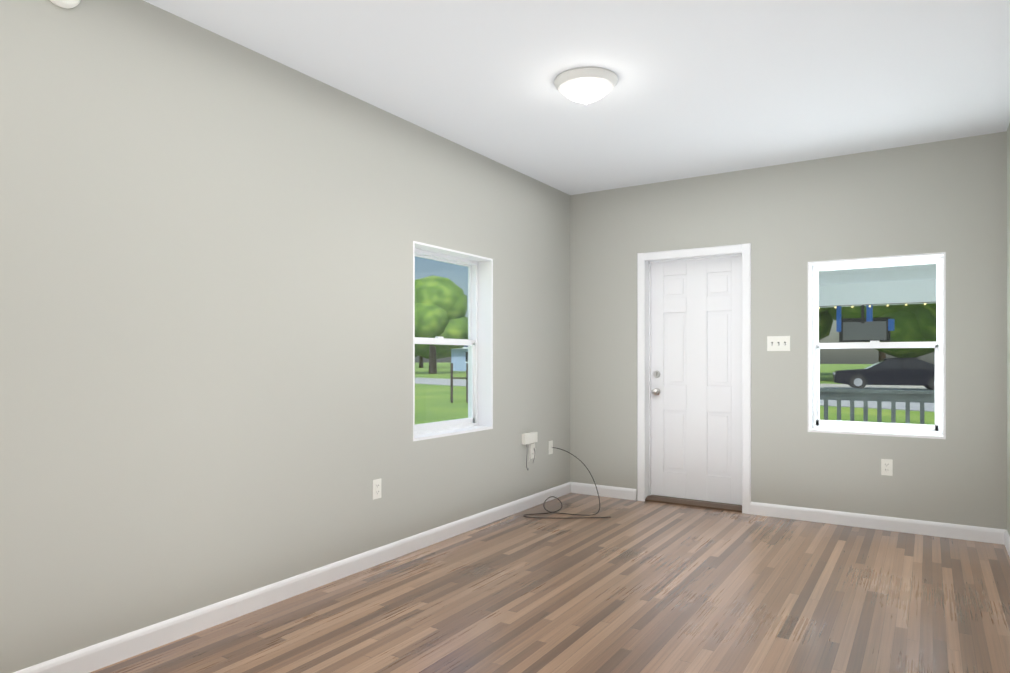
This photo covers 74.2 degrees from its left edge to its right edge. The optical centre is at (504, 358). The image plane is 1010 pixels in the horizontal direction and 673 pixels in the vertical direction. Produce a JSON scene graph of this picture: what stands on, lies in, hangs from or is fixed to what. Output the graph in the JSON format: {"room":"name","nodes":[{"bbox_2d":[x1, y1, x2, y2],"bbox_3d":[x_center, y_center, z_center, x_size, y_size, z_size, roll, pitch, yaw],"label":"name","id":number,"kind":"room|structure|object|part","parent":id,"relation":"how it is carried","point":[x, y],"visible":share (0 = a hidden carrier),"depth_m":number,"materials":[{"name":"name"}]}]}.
{"room":"empty living room","nodes":[
{"label":"empty living room","id":0,"kind":"room"},
{"bbox_2d":[0,0,569,672],"bbox_3d":[-1.437,-0.061,3.058,0.200,2.850,7.660,0,0,32],"label":"wall","id":1,"kind":"structure","parent":0,"point":[208,238],"depth_m":3.05,"materials":[{"name":"grey paint"}]},
{"bbox_2d":[50,0,80,8],"bbox_3d":[-1.656,-1.387,2.491,0.038,0.140,0.140,0,0,32],"label":"smoke detector","id":2,"kind":"object","parent":1,"relation":"attached to","point":[67,4],"visible":1,"depth_m":2.50,"materials":[{"name":"white plastic"}]},
{"bbox_2d":[13,482,570,672],"bbox_3d":[-1.347,1.165,3.000,0.014,0.096,7.260,0,0,32],"label":"baseboard","id":3,"kind":"structure","parent":1,"relation":"attached to","point":[89,659],"depth_m":3.23,"materials":[{"name":"white wood"}]},
{"bbox_2d":[373,478,380,499],"bbox_3d":[-0.754,0.769,3.939,0.008,0.115,0.070,0,0,32],"label":"electrical outlet","id":4,"kind":"object","parent":1,"relation":"attached to","point":[376,488],"visible":1,"depth_m":3.93,"materials":[{"name":"white plastic"}]},
{"bbox_2d":[415,248,477,434],"bbox_3d":[-0.473,-0.111,4.692,0.075,1.242,0.885,0,0,32],"label":"window","id":5,"kind":"structure","parent":1,"relation":"in","point":[471,342],"depth_m":4.90,"materials":[{"name":"white plastic"}]},
{"bbox_2d":[413,241,492,440],"bbox_3d":[-0.389,-0.111,4.639,0.125,1.270,0.913,0,0,32],"label":"liner","id":6,"kind":"object","parent":1,"relation":"attached to","point":[485,343],"visible":0.71,"depth_m":4.99,"materials":[{"name":"white"}]},
{"bbox_2d":[522,432,537,444],"bbox_3d":[0.202,0.645,5.416,0.038,0.084,0.200,0,0,32],"label":"outlet box","id":7,"kind":"object","parent":1,"relation":"attached to","point":[530,438],"visible":1,"depth_m":5.38,"materials":[{"name":"white plastic"}]},
{"bbox_2d":[530,443,535,458],"bbox_3d":[0.235,0.760,5.484,0.020,0.120,0.075,0,0,32],"label":"outlet plate","id":8,"kind":"object","parent":1,"relation":"attached to","point":[532,451],"visible":0.96,"depth_m":5.48,"materials":[{"name":"white plastic"}]},
{"bbox_2d":[549,440,552,453],"bbox_3d":[0.400,0.765,5.745,0.020,0.115,0.070,0,0,32],"label":"outlet plate","id":9,"kind":"object","parent":1,"relation":"attached to","point":[550,447],"visible":1,"depth_m":5.74,"materials":[{"name":"white plastic"}]},
{"bbox_2d":[90,493,1009,672],"bbox_3d":[-0.130,1.288,2.120,3.412,0.150,7.480,0,0,32],"label":"floor","id":10,"kind":"structure","parent":0,"point":[630,586],"depth_m":3.27,"materials":[{"name":"laminate"}]},
{"bbox_2d":[523,447,607,517],"bbox_3d":[0.517,0.988,5.275,0.682,0.452,0.676,0,0,32],"label":"cord","id":11,"kind":"object","parent":10,"relation":"on","point":[561,502],"visible":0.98,"depth_m":5.22,"materials":[{"name":"grey plastic"}]},
{"bbox_2d":[645,495,741,511],"bbox_3d":[1.589,1.199,5.563,0.812,0.032,0.190,0,0,32],"label":"threshold","id":12,"kind":"object","parent":10,"relation":"on","point":[697,503],"visible":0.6,"depth_m":5.51,"materials":[{"name":"brown wood"}]},
{"bbox_2d":[143,0,1009,194],"bbox_3d":[1.389,-1.562,1.264,6.896,0.150,7.660,0,0,32],"label":"ceiling","id":13,"kind":"structure","parent":0,"point":[705,87],"depth_m":3.44,"materials":[{"name":"white paint"}]},
{"bbox_2d":[554,67,617,104],"bbox_3d":[0.432,-1.421,3.566,0.340,0.129,0.340,0,0,32],"label":"ceiling light","id":14,"kind":"object","parent":13,"relation":"attached to","point":[585,85],"visible":1,"depth_m":3.48,"materials":[{"name":"white glass"}]},
{"bbox_2d":[570,131,1006,529],"bbox_3d":[3.473,-0.061,4.358,6.696,2.850,0.200,0,0,32],"label":"wall","id":15,"kind":"structure","parent":0,"point":[788,221],"depth_m":4.98,"materials":[{"name":"grey paint"}]},
{"bbox_2d":[571,482,636,499],"bbox_3d":[0.858,1.167,5.892,0.635,0.096,0.014,0,0,32],"label":"baseboard","id":16,"kind":"structure","parent":15,"relation":"attached to","point":[609,491],"depth_m":5.87,"materials":[{"name":"white wood"}]},
{"bbox_2d":[637,243,750,513],"bbox_3d":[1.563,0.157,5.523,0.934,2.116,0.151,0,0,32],"label":"door casing","id":17,"kind":"structure","parent":15,"relation":"in","point":[743,249],"depth_m":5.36,"materials":[{"name":"white wood"}]},
{"bbox_3d":[1.295,0.210,5.740,0.064,0.213,0.072,0,0,32],"label":"knob","id":18,"kind":"part","parent":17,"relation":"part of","materials":[{"name":"silver metal"}]},
{"bbox_2d":[651,256,741,504],"bbox_3d":[1.615,0.173,5.605,0.806,2.020,0.044,0,0,32],"label":"front door","id":19,"kind":"structure","parent":15,"relation":"in","point":[696,363],"depth_m":5.58,"materials":[{"name":"white wood"}]},
{"bbox_2d":[767,336,789,350],"bbox_3d":[2.092,-0.115,5.106,0.165,0.115,0.018,0,0,32],"label":"switch plate","id":20,"kind":"object","parent":15,"relation":"attached to","point":[778,343],"visible":1,"depth_m":5.11,"materials":[{"name":"white plastic"}]},
{"bbox_2d":[813,257,935,284],"bbox_3d":[4.139,-1.103,5.594,7.896,0.845,2.600,0,0,32],"label":"porch roof","id":21,"kind":"structure","parent":15,"relation":"attached to","point":[858,277],"depth_m":6.70,"materials":[{"name":"white paint"}]},
{"bbox_2d":[808,252,945,438],"bbox_3d":[2.667,-0.088,4.825,0.864,1.275,0.125,0,0,32],"label":"liner","id":22,"kind":"object","parent":15,"relation":"attached to","point":[885,258],"visible":1,"depth_m":4.80,"materials":[{"name":"white"}]},
{"bbox_2d":[812,257,942,434],"bbox_3d":[2.721,-0.088,4.910,0.836,1.247,0.075,0,0,32],"label":"window","id":23,"kind":"structure","parent":15,"relation":"in","point":[901,427],"depth_m":4.88,"materials":[{"name":"white plastic"}]},
{"bbox_2d":[750,502,1005,544],"bbox_3d":[2.594,1.167,4.789,1.616,0.096,0.014,0,0,32],"label":"baseboard","id":24,"kind":"structure","parent":15,"relation":"attached to","point":[958,531],"depth_m":4.73,"materials":[{"name":"white wood"}]},
{"bbox_2d":[881,459,892,475],"bbox_3d":[2.703,0.769,4.724,0.070,0.115,0.008,0,0,32],"label":"electrical outlet","id":25,"kind":"object","parent":15,"relation":"attached to","point":[887,467],"visible":1,"depth_m":4.72,"materials":[{"name":"white plastic"}]},
{"bbox_2d":[1007,123,1009,535],"bbox_3d":[1.382,-0.062,1.268,0.114,2.850,7.260,0,0,32],"label":"wall","id":26,"kind":"structure","parent":0,"point":[1008,329],"depth_m":4.27,"materials":[{"name":"grey paint"}]},
{"bbox_2d":[1004,530,1009,556],"bbox_3d":[2.514,1.166,3.170,0.014,0.096,2.834,0,0,32],"label":"baseboard","id":27,"kind":"structure","parent":26,"relation":"attached to","point":[1006,540],"depth_m":4.23,"materials":[{"name":"white wood"}]},
{"label":"outside","id":28,"kind":"structure","parent":0,"visible":0},
{"bbox_2d":[415,363,934,424],"bbox_3d":[20.581,1.538,69.593,280.000,0.300,260.000,0,0,32],"label":"grass","id":29,"kind":"structure","parent":28,"point":[459,404],"depth_m":19.82,"materials":[{"name":"green plant"}]},
{"bbox_2d":[415,344,450,367],"bbox_3d":[-12.577,-4.161,104.104,11.845,11.334,13.405,0,0,32],"label":"tree","id":30,"kind":"object","parent":29,"relation":"on","point":[421,347],"depth_m":101.51,"materials":[{"name":"green plant"}]},
{"bbox_2d":[415,275,467,373],"bbox_3d":[-6.285,-3.091,61.391,7.078,9.150,8.562,0,0,32],"label":"tree","id":31,"kind":"object","parent":29,"relation":"on","point":[453,327],"depth_m":58.99,"materials":[{"name":"green plant"}]},
{"bbox_2d":[450,363,467,402],"bbox_3d":[-1.407,0.778,20.683,0.566,1.270,0.084,0,0,2],"label":"fence post","id":32,"kind":"object","parent":29,"relation":"on","point":[451,383],"depth_m":20.64,"materials":[{"name":"black metal"}]},
{"bbox_2d":[451,345,467,370],"bbox_3d":[3.250,-1.379,75.507,16.400,5.540,12.400,0,0,32],"label":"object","id":33,"kind":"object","parent":29,"relation":"on","point":[459,355],"depth_m":74.20,"materials":[{"name":"blue"}]},
{"bbox_2d":[819,307,832,339],"bbox_3d":[17.383,-3.477,42.589,8.526,9.902,7.536,0,0,32],"label":"tree","id":34,"kind":"object","parent":29,"relation":"on","point":[825,326],"depth_m":41.45,"materials":[{"name":"green plant"}]},
{"bbox_2d":[828,307,885,361],"bbox_3d":[30.119,-4.655,51.878,9.996,12.269,10.042,0,0,32],"label":"tree","id":35,"kind":"object","parent":29,"relation":"on","point":[881,354],"depth_m":50.78,"materials":[{"name":"green plant"}]},
{"bbox_2d":[841,304,935,357],"bbox_3d":[23.924,-3.669,38.440,9.068,10.282,8.747,0,0,32],"label":"tree","id":36,"kind":"object","parent":29,"relation":"on","point":[915,309],"depth_m":36.78,"materials":[{"name":"green plant"}]},
{"bbox_2d":[916,303,935,318],"bbox_3d":[23.809,-3.604,33.199,8.641,10.146,7.711,0,0,32],"label":"tree","id":37,"kind":"object","parent":29,"relation":"on","point":[932,312],"depth_m":34.80,"materials":[{"name":"green plant"}]},
{"bbox_3d":[4.072,1.305,5.487,7.496,0.100,2.350,0,0,32],"label":"porch","id":38,"kind":"object","parent":29,"relation":"on","visible":0},
{"bbox_3d":[4.607,0.350,6.422,7.316,1.810,0.120,0,0,32],"label":"column","id":39,"kind":"structure","parent":38,"relation":"on","visible":0},
{"bbox_2d":[819,279,935,307],"bbox_3d":[4.649,-0.670,6.396,7.696,0.230,0.140,0,0,32],"label":"beam","id":40,"kind":"structure","parent":39,"relation":"on","point":[847,297],"depth_m":6.84,"materials":[{"name":"white paint"}]},
{"bbox_2d":[836,305,893,341],"bbox_3d":[3.744,-0.364,6.943,0.530,0.380,0.030,0,0,32],"label":"hanging sign","id":41,"kind":"object","parent":40,"relation":"hanging from","point":[886,321],"depth_m":6.93,"materials":[{"name":"black"}]},
{"bbox_2d":[819,302,929,308],"bbox_3d":[4.601,-0.543,6.331,6.507,0.032,0.020,0,0,32],"label":"string lights","id":42,"kind":"object","parent":40,"relation":"hanging from","point":[877,304],"depth_m":6.84,"materials":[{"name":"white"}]},
{"bbox_2d":[820,388,934,423],"bbox_3d":[4.052,0.736,6.774,2.830,0.840,0.140,0,0,32],"label":"porch railing","id":43,"kind":"object","parent":39,"relation":"attached to","point":[857,392],"depth_m":6.88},
{"bbox_2d":[415,378,934,411],"bbox_3d":[11.959,1.353,20.576,286.557,0.020,100.388,0,0,32],"label":"street","id":44,"kind":"structure","parent":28,"point":[438,381],"depth_m":30.22,"materials":[{"name":"grey asphalt"}]},
{"bbox_2d":[833,357,934,389],"bbox_3d":[17.067,0.652,29.179,4.860,1.400,1.876,0,0,24],"label":"car","id":45,"kind":"object","parent":44,"relation":"on","point":[909,378],"depth_m":28.50,"materials":[{"name":"black paint"}]}
]}

